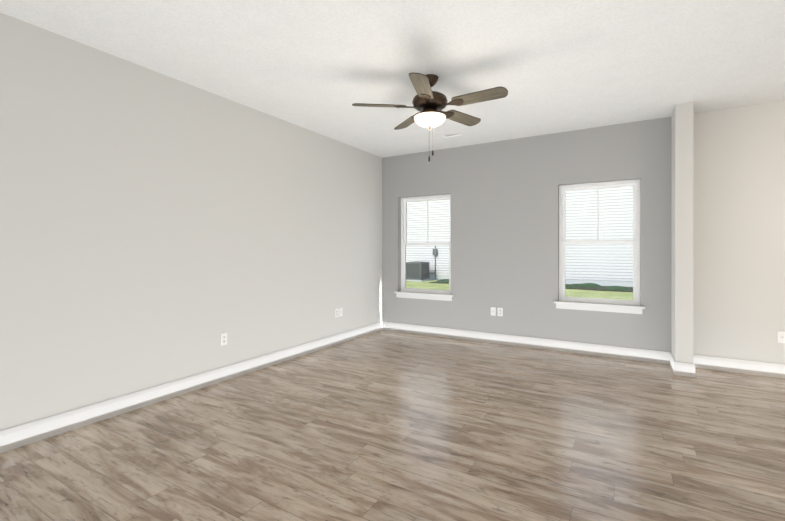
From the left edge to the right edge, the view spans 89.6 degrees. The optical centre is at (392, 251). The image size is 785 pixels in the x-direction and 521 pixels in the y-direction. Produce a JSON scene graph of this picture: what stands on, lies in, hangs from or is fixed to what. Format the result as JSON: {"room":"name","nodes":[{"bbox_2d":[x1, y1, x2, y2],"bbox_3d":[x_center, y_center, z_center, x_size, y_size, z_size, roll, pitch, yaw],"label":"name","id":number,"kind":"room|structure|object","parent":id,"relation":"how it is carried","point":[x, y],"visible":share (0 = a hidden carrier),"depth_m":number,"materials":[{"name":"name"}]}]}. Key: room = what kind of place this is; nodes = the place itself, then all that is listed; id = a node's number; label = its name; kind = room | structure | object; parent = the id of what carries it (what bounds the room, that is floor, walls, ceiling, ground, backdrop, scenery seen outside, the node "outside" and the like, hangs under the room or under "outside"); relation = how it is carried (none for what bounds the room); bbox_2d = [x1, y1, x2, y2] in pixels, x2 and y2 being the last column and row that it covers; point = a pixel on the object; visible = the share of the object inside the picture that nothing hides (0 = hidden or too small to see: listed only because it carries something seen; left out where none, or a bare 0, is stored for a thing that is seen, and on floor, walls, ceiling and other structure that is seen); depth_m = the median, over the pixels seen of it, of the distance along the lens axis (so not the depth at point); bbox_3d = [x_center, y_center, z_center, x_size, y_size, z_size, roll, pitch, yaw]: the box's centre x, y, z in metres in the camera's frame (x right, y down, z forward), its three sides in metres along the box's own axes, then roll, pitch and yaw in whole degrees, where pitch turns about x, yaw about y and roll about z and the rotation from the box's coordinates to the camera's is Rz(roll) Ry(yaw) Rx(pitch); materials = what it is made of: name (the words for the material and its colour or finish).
{"room":"empty living room","nodes":[
{"label":"empty living room","id":0,"kind":"room"},
{"bbox_2d":[0,12,381,430],"bbox_3d":[-2.563,-0.118,2.456,0.200,2.740,9.460,0,0,31],"label":"wall","id":1,"kind":"structure","parent":0,"point":[156,228],"depth_m":3.24,"materials":[{"name":"grey paint"}]},
{"bbox_2d":[0,321,383,452],"bbox_3d":[-2.470,1.185,2.402,0.016,0.133,9.060,0,0,31],"label":"baseboard","id":2,"kind":"structure","parent":1,"relation":"attached to","point":[27,433],"depth_m":3.23,"materials":[{"name":"white wood"}]},
{"bbox_2d":[220,333,226,345],"bbox_3d":[-1.631,0.851,3.822,0.009,0.115,0.070,0,0,31],"label":"outlet","id":3,"kind":"object","parent":1,"relation":"attached to","point":[223,338],"visible":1,"depth_m":3.81,"materials":[{"name":"white plastic"}]},
{"bbox_2d":[335,308,338,317],"bbox_3d":[-0.748,0.829,5.310,0.009,0.115,0.070,0,0,31],"label":"outlet","id":4,"kind":"object","parent":1,"relation":"attached to","point":[336,312],"visible":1,"depth_m":5.31,"materials":[{"name":"white plastic"}]},
{"bbox_2d":[339,308,342,316],"bbox_3d":[-0.698,0.829,5.385,0.017,0.115,0.070,0,0,31],"label":"outlet","id":5,"kind":"object","parent":1,"relation":"attached to","point":[340,311],"visible":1,"depth_m":5.37,"materials":[{"name":"white plastic"}]},
{"bbox_2d":[0,330,784,520],"bbox_3d":[0.791,1.313,0.466,8.000,0.120,9.460,0,0,31],"label":"floor","id":6,"kind":"structure","parent":0,"point":[383,425],"depth_m":2.53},
{"bbox_2d":[0,0,784,157],"bbox_3d":[0.791,-1.562,0.464,8.000,0.150,9.460,0,0,31],"label":"ceiling","id":7,"kind":"structure","parent":0,"point":[321,67],"depth_m":2.99,"materials":[{"name":"white paint"}]},
{"bbox_2d":[352,72,507,161],"bbox_3d":[0.367,-1.123,3.366,1.221,0.733,1.273,0,0,31],"label":"ceiling fan light","id":8,"kind":"object","parent":7,"relation":"hanging from","point":[428,103],"visible":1,"depth_m":3.29,"materials":[{"name":"brown wood"}]},
{"bbox_2d":[441,132,463,137],"bbox_3d":[0.767,-1.486,5.048,0.250,0.012,0.130,0,0,31],"label":"ceiling vent","id":9,"kind":"object","parent":7,"relation":"in","point":[452,134],"visible":1,"depth_m":5.04,"materials":[{"name":"white metal"}]},
{"bbox_2d":[382,101,784,363],"bbox_3d":[3.154,-0.120,4.447,7.600,2.740,0.200,0,0,31],"label":"wall","id":10,"kind":"structure","parent":0,"point":[505,225],"depth_m":4.64,"materials":[{"name":"grey paint"}]},
{"bbox_2d":[394,194,453,300],"bbox_3d":[0.499,-0.062,5.988,0.970,1.558,0.210,0,0,31],"label":"window","id":11,"kind":"structure","parent":10,"relation":"in","point":[404,209],"depth_m":6.05,"materials":[{"name":"white plastic"}]},
{"bbox_2d":[491,307,495,315],"bbox_3d":[1.370,0.819,5.380,0.070,0.115,0.017,0,0,31],"label":"outlet","id":12,"kind":"object","parent":10,"relation":"attached to","point":[493,311],"visible":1,"depth_m":5.38,"materials":[{"name":"white plastic"}]},
{"bbox_2d":[498,308,502,315],"bbox_3d":[1.454,0.819,5.335,0.070,0.115,0.009,0,0,31],"label":"outlet","id":13,"kind":"object","parent":10,"relation":"attached to","point":[500,311],"visible":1,"depth_m":5.33,"materials":[{"name":"white plastic"}]},
{"bbox_2d":[384,321,667,363],"bbox_3d":[1.469,1.183,5.322,3.750,0.133,0.016,0,0,31],"label":"baseboard","id":14,"kind":"structure","parent":10,"relation":"attached to","point":[654,356],"depth_m":5.07,"materials":[{"name":"white wood"}]},
{"bbox_2d":[554,179,644,313],"bbox_3d":[2.494,-0.061,4.804,0.970,1.558,0.210,0,0,31],"label":"window","id":15,"kind":"structure","parent":10,"relation":"in","point":[634,184],"depth_m":4.80,"materials":[{"name":"white plastic"}]},
{"bbox_2d":[693,355,784,377],"bbox_3d":[4.769,1.184,3.364,3.635,0.133,0.016,0,0,31],"label":"baseboard","id":16,"kind":"structure","parent":10,"relation":"attached to","point":[706,362],"depth_m":4.05,"materials":[{"name":"white wood"}]},
{"bbox_2d":[777,331,784,342],"bbox_3d":[3.856,0.851,3.905,0.070,0.115,0.017,0,0,31],"label":"outlet","id":17,"kind":"object","parent":10,"relation":"attached to","point":[780,336],"visible":1,"depth_m":3.91,"materials":[{"name":"white plastic"}]},
{"bbox_2d":[671,102,692,363],"bbox_3d":[3.038,-0.120,4.149,0.145,2.740,0.430,0,0,31],"label":"column","id":18,"kind":"structure","parent":0,"point":[682,233],"depth_m":3.97,"materials":[{"name":"grey paint"}]},
{"bbox_2d":[668,352,679,375],"bbox_3d":[2.958,1.184,4.171,0.016,0.133,0.416,0,0,31],"label":"baseboard","id":19,"kind":"structure","parent":18,"relation":"attached to","point":[675,366],"depth_m":4.01,"materials":[{"name":"white wood"}]},
{"bbox_2d":[684,357,699,377],"bbox_3d":[3.096,1.184,4.089,0.016,0.133,0.416,0,0,31],"label":"baseboard","id":20,"kind":"structure","parent":18,"relation":"attached to","point":[691,367],"depth_m":3.93,"materials":[{"name":"white wood"}]},
{"label":"outside","id":21,"kind":"structure","parent":0,"visible":0},
{"bbox_2d":[406,280,632,304],"bbox_3d":[12.126,1.456,22.113,85.000,0.200,39.340,0,0,31],"label":"grass","id":22,"kind":"structure","parent":21,"point":[570,292],"depth_m":13.07,"materials":[{"name":"green plant"}]},
{"bbox_2d":[406,246,436,281],"bbox_3d":[1.269,0.549,18.445,1.210,1.620,1.310,0,0,31],"label":"condenser","id":23,"kind":"object","parent":22,"relation":"on","point":[419,269],"depth_m":18.05,"materials":[{"name":"grey metal"}]},
{"bbox_2d":[406,187,632,286],"bbox_3d":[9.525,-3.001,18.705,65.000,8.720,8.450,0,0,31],"label":"neighbor house","id":24,"kind":"structure","parent":22,"relation":"on","point":[614,250],"depth_m":15.50,"materials":[{"name":"white"}]},
{"bbox_2d":[429,279,632,291],"bbox_3d":[7.098,1.265,14.620,63.000,0.194,1.920,0,0,31],"label":"planting bed","id":25,"kind":"object","parent":22,"relation":"on","point":[590,286],"depth_m":14.48,"materials":[{"name":"green plant"}]}
]}

